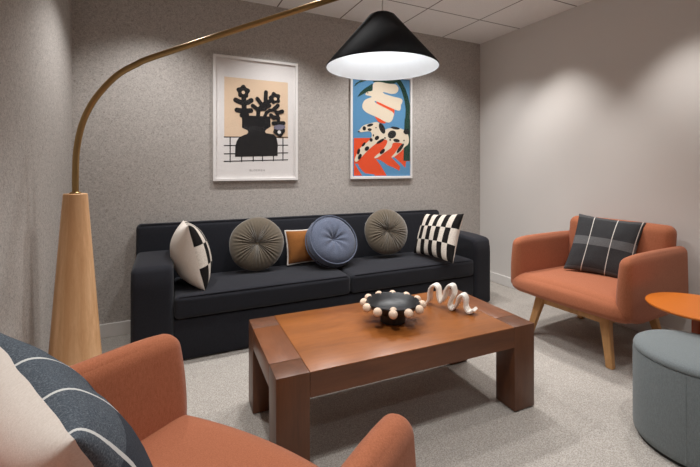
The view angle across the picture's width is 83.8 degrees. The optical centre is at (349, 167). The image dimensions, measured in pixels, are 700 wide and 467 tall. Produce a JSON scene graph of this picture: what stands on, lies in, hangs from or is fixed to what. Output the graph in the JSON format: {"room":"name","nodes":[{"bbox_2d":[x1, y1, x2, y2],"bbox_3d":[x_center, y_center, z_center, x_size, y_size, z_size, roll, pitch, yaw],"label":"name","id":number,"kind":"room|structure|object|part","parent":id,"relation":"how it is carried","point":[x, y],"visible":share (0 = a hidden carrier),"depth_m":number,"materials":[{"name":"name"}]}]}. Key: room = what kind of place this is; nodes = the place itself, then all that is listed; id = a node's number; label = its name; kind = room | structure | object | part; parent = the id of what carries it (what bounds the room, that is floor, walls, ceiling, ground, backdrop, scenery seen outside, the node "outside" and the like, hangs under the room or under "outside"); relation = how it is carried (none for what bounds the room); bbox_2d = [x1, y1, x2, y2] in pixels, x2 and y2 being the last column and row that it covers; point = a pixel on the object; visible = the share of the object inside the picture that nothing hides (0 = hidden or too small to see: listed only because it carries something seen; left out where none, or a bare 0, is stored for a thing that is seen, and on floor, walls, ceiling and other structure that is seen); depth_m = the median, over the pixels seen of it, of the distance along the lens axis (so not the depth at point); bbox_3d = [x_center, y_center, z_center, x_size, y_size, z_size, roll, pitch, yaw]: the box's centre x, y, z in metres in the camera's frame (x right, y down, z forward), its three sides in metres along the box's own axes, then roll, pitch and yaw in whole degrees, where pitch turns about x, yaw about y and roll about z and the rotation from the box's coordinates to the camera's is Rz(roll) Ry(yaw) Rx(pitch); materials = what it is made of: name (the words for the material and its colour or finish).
{"room":"lounge","nodes":[
{"label":"lounge","id":0,"kind":"room"},
{"bbox_2d":[0,0,71,352],"bbox_3d":[-0.885,-0.086,0.393,0.100,2.672,5.478,0,0,-26],"label":"wall","id":1,"kind":"structure","parent":0,"point":[36,35],"depth_m":1.95,"materials":[{"name":"textured plaster"}]},
{"bbox_2d":[72,0,479,324],"bbox_3d":[-0.271,-0.086,3.677,3.865,2.672,0.100,0,0,-26],"label":"wall","id":2,"kind":"structure","parent":0,"point":[146,150],"depth_m":3.19,"materials":[{"name":"textured plaster"}]},
{"bbox_2d":[99,320,129,337],"bbox_3d":[-0.246,1.199,3.626,3.865,0.102,0.012,0,0,-26],"label":"baseboard","id":3,"kind":"structure","parent":2,"relation":"attached to","point":[122,327],"depth_m":2.90,"materials":[{"name":"paint"}]},
{"bbox_2d":[213,53,297,180],"bbox_3d":[-0.797,-0.414,3.351,0.722,1.043,0.024,0,0,-26],"label":"framed print","id":4,"kind":"object","parent":2,"relation":"attached to","point":[255,101],"visible":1,"depth_m":3.34,"materials":[{"name":"white paper"}]},
{"bbox_2d":[224,77,287,161],"bbox_3d":[-0.797,-0.403,3.350,0.550,0.712,0.005,0,0,-26],"label":"artwork","id":5,"kind":"object","parent":4,"relation":"attached to","point":[255,108],"depth_m":3.35,"materials":[{"name":"multicoloured"}]},
{"bbox_2d":[350,78,411,178],"bbox_3d":[0.322,-0.414,3.892,0.710,1.040,0.024,0,0,-26],"label":"framed print","id":6,"kind":"object","parent":2,"relation":"attached to","point":[380,111],"visible":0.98,"depth_m":3.88,"materials":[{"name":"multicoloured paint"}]},
{"bbox_2d":[101,281,679,466],"bbox_3d":[0.900,1.300,1.256,4.065,0.100,5.478,0,0,-26],"label":"floor","id":7,"kind":"structure","parent":0,"point":[581,414],"depth_m":2.05,"materials":[{"name":"carpet"}]},
{"bbox_2d":[69,334,415,466],"bbox_3d":[-0.393,0.823,0.824,0.911,0.854,0.788,0,0,31],"label":"armchair","id":8,"kind":"object","parent":7,"relation":"on","point":[144,380],"visible":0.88,"depth_m":1.11,"materials":[{"name":"fabric"}]},
{"bbox_2d":[0,333,152,466],"bbox_3d":[-0.551,0.586,0.767,0.509,0.469,0.295,0,0,32],"label":"throw pillow","id":9,"kind":"object","parent":8,"relation":"on","point":[51,415],"visible":1,"depth_m":0.65,"materials":[{"name":"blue fabric"}]},
{"bbox_3d":[-0.581,0.615,0.733,0.500,0.480,0.149,4,26,37],"label":"panel","id":10,"kind":"part","parent":9,"relation":"part of","materials":[{"name":"beige fabric"}]},
{"bbox_3d":[-0.752,0.744,1.008,0.105,0.432,0.739,0,0,31],"label":"arm","id":11,"kind":"part","parent":8,"relation":"part of","materials":[{"name":"fabric"}]},
{"bbox_3d":[-0.380,0.879,0.846,0.895,0.210,0.735,0,0,31],"label":"seat","id":12,"kind":"part","parent":8,"relation":"part of","materials":[{"name":"fabric"}]},
{"bbox_3d":[-0.059,0.744,0.597,0.105,0.432,0.739,0,0,31],"label":"arm","id":13,"kind":"part","parent":8,"relation":"part of","materials":[{"name":"fabric"}]},
{"bbox_2d":[48,0,438,365],"bbox_3d":[-0.543,0.155,2.034,1.976,2.190,0.560,0,0,7],"label":"arc floor lamp","id":14,"kind":"object","parent":7,"relation":"on","point":[382,48],"visible":0.91,"depth_m":1.95,"materials":[{"name":"brown wood"}]},
{"bbox_3d":[-0.628,-0.405,1.975,1.592,1.070,0.030,0,0,2],"label":"rod","id":15,"kind":"part","parent":14,"relation":"part of","materials":[{"name":"gold metal"}]},
{"bbox_3d":[0.160,-0.633,1.950,0.560,0.269,0.560,0,0,-26],"label":"lamp shade","id":16,"kind":"part","parent":14,"relation":"part of","materials":[{"name":"black metal"}]},
{"bbox_2d":[130,210,489,359],"bbox_3d":[-0.153,0.834,3.274,2.920,0.833,0.656,0,0,-25],"label":"sofa","id":17,"kind":"object","parent":7,"relation":"on","point":[213,320],"visible":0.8,"depth_m":2.90,"materials":[{"name":"black fabric"}]},
{"bbox_3d":[-1.340,0.924,2.664,0.242,0.636,0.534,0,0,-25],"label":"arm","id":18,"kind":"part","parent":17,"relation":"part of"},
{"bbox_2d":[170,220,211,290],"bbox_3d":[-1.124,0.607,2.760,0.278,0.453,0.388,0,0,-21],"label":"throw pillow","id":19,"kind":"object","parent":17,"relation":"on","point":[190,252],"visible":1,"depth_m":2.61,"materials":[{"name":"beige fabric"}]},
{"bbox_3d":[-1.060,0.594,2.791,0.115,0.455,0.390,-15,5,-27],"label":"panel","id":20,"kind":"part","parent":19,"relation":"part of","materials":[{"name":"white fabric"}]},
{"bbox_2d":[229,217,283,270],"bbox_3d":[-0.729,0.593,3.062,0.420,0.400,0.182,0,0,-19],"label":"round cushion","id":21,"kind":"object","parent":17,"relation":"on","point":[256,243],"visible":1,"depth_m":3.02,"materials":[{"name":"beige fabric"}]},
{"bbox_2d":[174,262,349,318],"bbox_3d":[-0.663,0.888,2.975,1.244,0.172,0.541,0,0,-25],"label":"seat cushion","id":22,"kind":"object","parent":17,"relation":"on","point":[232,289],"depth_m":2.79,"materials":[{"name":"black fabric"}]},
{"bbox_3d":[-0.336,0.712,3.473,2.755,0.580,0.142,0,0,-25],"label":"backrest","id":23,"kind":"part","parent":17,"relation":"part of","materials":[{"name":"black fabric"}]},
{"bbox_2d":[284,229,316,265],"bbox_3d":[-0.367,0.656,3.298,0.375,0.290,0.119,0,0,-20],"label":"throw pillow","id":24,"kind":"object","parent":17,"relation":"on","point":[297,253],"visible":0.56,"depth_m":3.23,"materials":[{"name":"fabric"}]},
{"bbox_2d":[305,215,356,267],"bbox_3d":[-0.154,0.616,3.280,0.449,0.421,0.312,0,0,-32],"label":"round cushion","id":25,"kind":"object","parent":17,"relation":"on","point":[330,242],"visible":1,"depth_m":3.20,"materials":[{"name":"blue fabric"}]},
{"bbox_2d":[365,209,406,254],"bbox_3d":[0.332,0.576,3.549,0.421,0.399,0.183,0,0,-19],"label":"round cushion","id":26,"kind":"object","parent":17,"relation":"on","point":[385,229],"visible":1,"depth_m":3.50,"materials":[{"name":"beige fabric"}]},
{"bbox_2d":[336,252,473,292],"bbox_3d":[0.459,0.889,3.494,1.223,0.170,0.540,0,0,-25],"label":"seat cushion","id":27,"kind":"object","parent":17,"relation":"on","point":[367,272],"depth_m":3.29,"materials":[{"name":"black fabric"}]},
{"bbox_2d":[414,214,463,262],"bbox_3d":[0.784,0.595,3.497,0.218,0.400,0.476,0,0,-38],"label":"throw pillow","id":28,"kind":"object","parent":17,"relation":"on","point":[438,235],"visible":1,"depth_m":3.40,"materials":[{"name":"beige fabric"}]},
{"bbox_3d":[1.082,0.933,3.845,0.198,0.618,0.647,0,0,-25],"label":"arm","id":29,"kind":"part","parent":17,"relation":"part of"},
{"bbox_2d":[249,289,533,460],"bbox_3d":[0.211,1.031,2.067,1.364,0.438,0.647,0,0,-24],"label":"coffee table","id":30,"kind":"object","parent":7,"relation":"on","point":[295,358],"visible":0.87,"depth_m":1.87,"materials":[{"name":"brown wood"}]},
{"bbox_3d":[-0.454,1.028,2.058,0.137,0.432,0.130,0,0,-24],"label":"leg","id":31,"kind":"part","parent":30,"relation":"part of","materials":[{"name":"brown wood"}]},
{"bbox_3d":[-0.247,1.028,1.585,0.137,0.432,0.130,0,0,-24],"label":"leg","id":32,"kind":"part","parent":30,"relation":"part of","materials":[{"name":"brown wood"}]},
{"bbox_2d":[360,290,425,325],"bbox_3d":[0.227,0.754,2.069,0.352,0.114,0.352,0,0,-26],"label":"footed bowl","id":33,"kind":"object","parent":30,"relation":"on","point":[380,302],"visible":1,"depth_m":2.08,"materials":[{"name":"black ceramic"}]},
{"bbox_2d":[426,282,477,313],"bbox_3d":[0.579,0.737,2.243,0.297,0.148,0.060,0,0,37],"label":"sculpture","id":34,"kind":"object","parent":30,"relation":"on","point":[464,295],"visible":1,"depth_m":2.22,"materials":[{"name":"white ceramic"}]},
{"bbox_3d":[0.670,1.028,2.550,0.137,0.432,0.130,0,0,-24],"label":"leg","id":35,"kind":"part","parent":30,"relation":"part of","materials":[{"name":"brown wood"}]},
{"bbox_3d":[0.877,1.028,2.076,0.137,0.432,0.130,0,0,-24],"label":"leg","id":36,"kind":"part","parent":30,"relation":"part of","materials":[{"name":"brown wood"}]},
{"bbox_2d":[511,216,688,369],"bbox_3d":[1.747,0.823,2.826,0.829,0.854,0.859,0,0,-28],"label":"armchair","id":37,"kind":"object","parent":7,"relation":"on","point":[538,261],"visible":0.8,"depth_m":2.60,"materials":[{"name":"fabric"}]},
{"bbox_3d":[1.400,1.093,2.922,0.101,0.315,0.118,0,0,-28],"label":"leg","id":38,"kind":"part","parent":37,"relation":"part of","materials":[{"name":"brown wood"}]},
{"bbox_3d":[1.589,0.744,3.172,0.778,0.432,0.099,0,0,-28],"label":"arm","id":39,"kind":"part","parent":37,"relation":"part of","materials":[{"name":"fabric"}]},
{"bbox_3d":[1.773,0.986,2.840,0.550,0.042,0.500,0,0,-28],"label":"frame","id":40,"kind":"part","parent":37,"relation":"part of","materials":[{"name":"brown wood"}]},
{"bbox_3d":[1.723,0.879,2.813,0.774,0.210,0.844,0,0,-28],"label":"seat","id":41,"kind":"part","parent":37,"relation":"part of","materials":[{"name":"fabric"}]},
{"bbox_2d":[563,214,645,277],"bbox_3d":[1.882,0.580,2.895,0.483,0.439,0.242,0,0,44],"label":"throw pillow","id":42,"kind":"object","parent":37,"relation":"on","point":[599,245],"visible":0.84,"depth_m":2.85,"materials":[{"name":"grey fabric"}]},
{"bbox_3d":[1.636,1.093,2.483,0.101,0.315,0.118,0,0,-28],"label":"leg","id":43,"kind":"part","parent":37,"relation":"part of","materials":[{"name":"brown wood"}]},
{"bbox_3d":[2.029,0.678,2.978,0.185,0.564,0.734,0,0,-28],"label":"backrest","id":44,"kind":"part","parent":37,"relation":"part of","materials":[{"name":"fabric"}]},
{"bbox_3d":[1.950,0.744,2.503,0.778,0.432,0.099,0,0,-28],"label":"arm","id":45,"kind":"part","parent":37,"relation":"part of","materials":[{"name":"fabric"}]},
{"bbox_3d":[2.145,1.093,2.757,0.101,0.315,0.118,0,0,-28],"label":"leg","id":46,"kind":"part","parent":37,"relation":"part of","materials":[{"name":"brown wood"}]},
{"bbox_2d":[633,329,699,466],"bbox_3d":[1.578,1.032,1.757,0.494,0.437,0.494,0,0,-26],"label":"ottoman","id":47,"kind":"object","parent":7,"relation":"on","point":[666,363],"visible":1,"depth_m":1.68,"materials":[{"name":"grey fabric"}]},
{"bbox_2d":[645,292,699,333],"bbox_3d":[1.856,0.990,2.054,0.480,0.520,0.480,0,0,-26],"label":"side table","id":48,"kind":"object","parent":7,"relation":"on","point":[684,305],"visible":0.63,"depth_m":2.09,"materials":[{"name":"orange paint"}]},
{"bbox_2d":[243,0,591,43],"bbox_3d":[0.900,-1.472,1.256,4.065,0.100,5.478,0,0,-26],"label":"ceiling","id":49,"kind":"structure","parent":0,"point":[474,21],"depth_m":3.57,"materials":[{"name":"tile"}]},
{"bbox_2d":[480,0,699,331],"bbox_3d":[2.684,-0.086,2.119,0.100,2.672,5.478,0,0,-26],"label":"wall","id":50,"kind":"structure","parent":0,"point":[591,108],"depth_m":3.31,"materials":[{"name":"paint"}]},
{"bbox_2d":[490,272,674,331],"bbox_3d":[2.637,1.199,2.089,0.012,0.102,5.266,0,0,-26],"label":"baseboard","id":51,"kind":"structure","parent":50,"relation":"attached to","point":[494,277],"depth_m":3.11,"materials":[{"name":"paint"}]}
]}

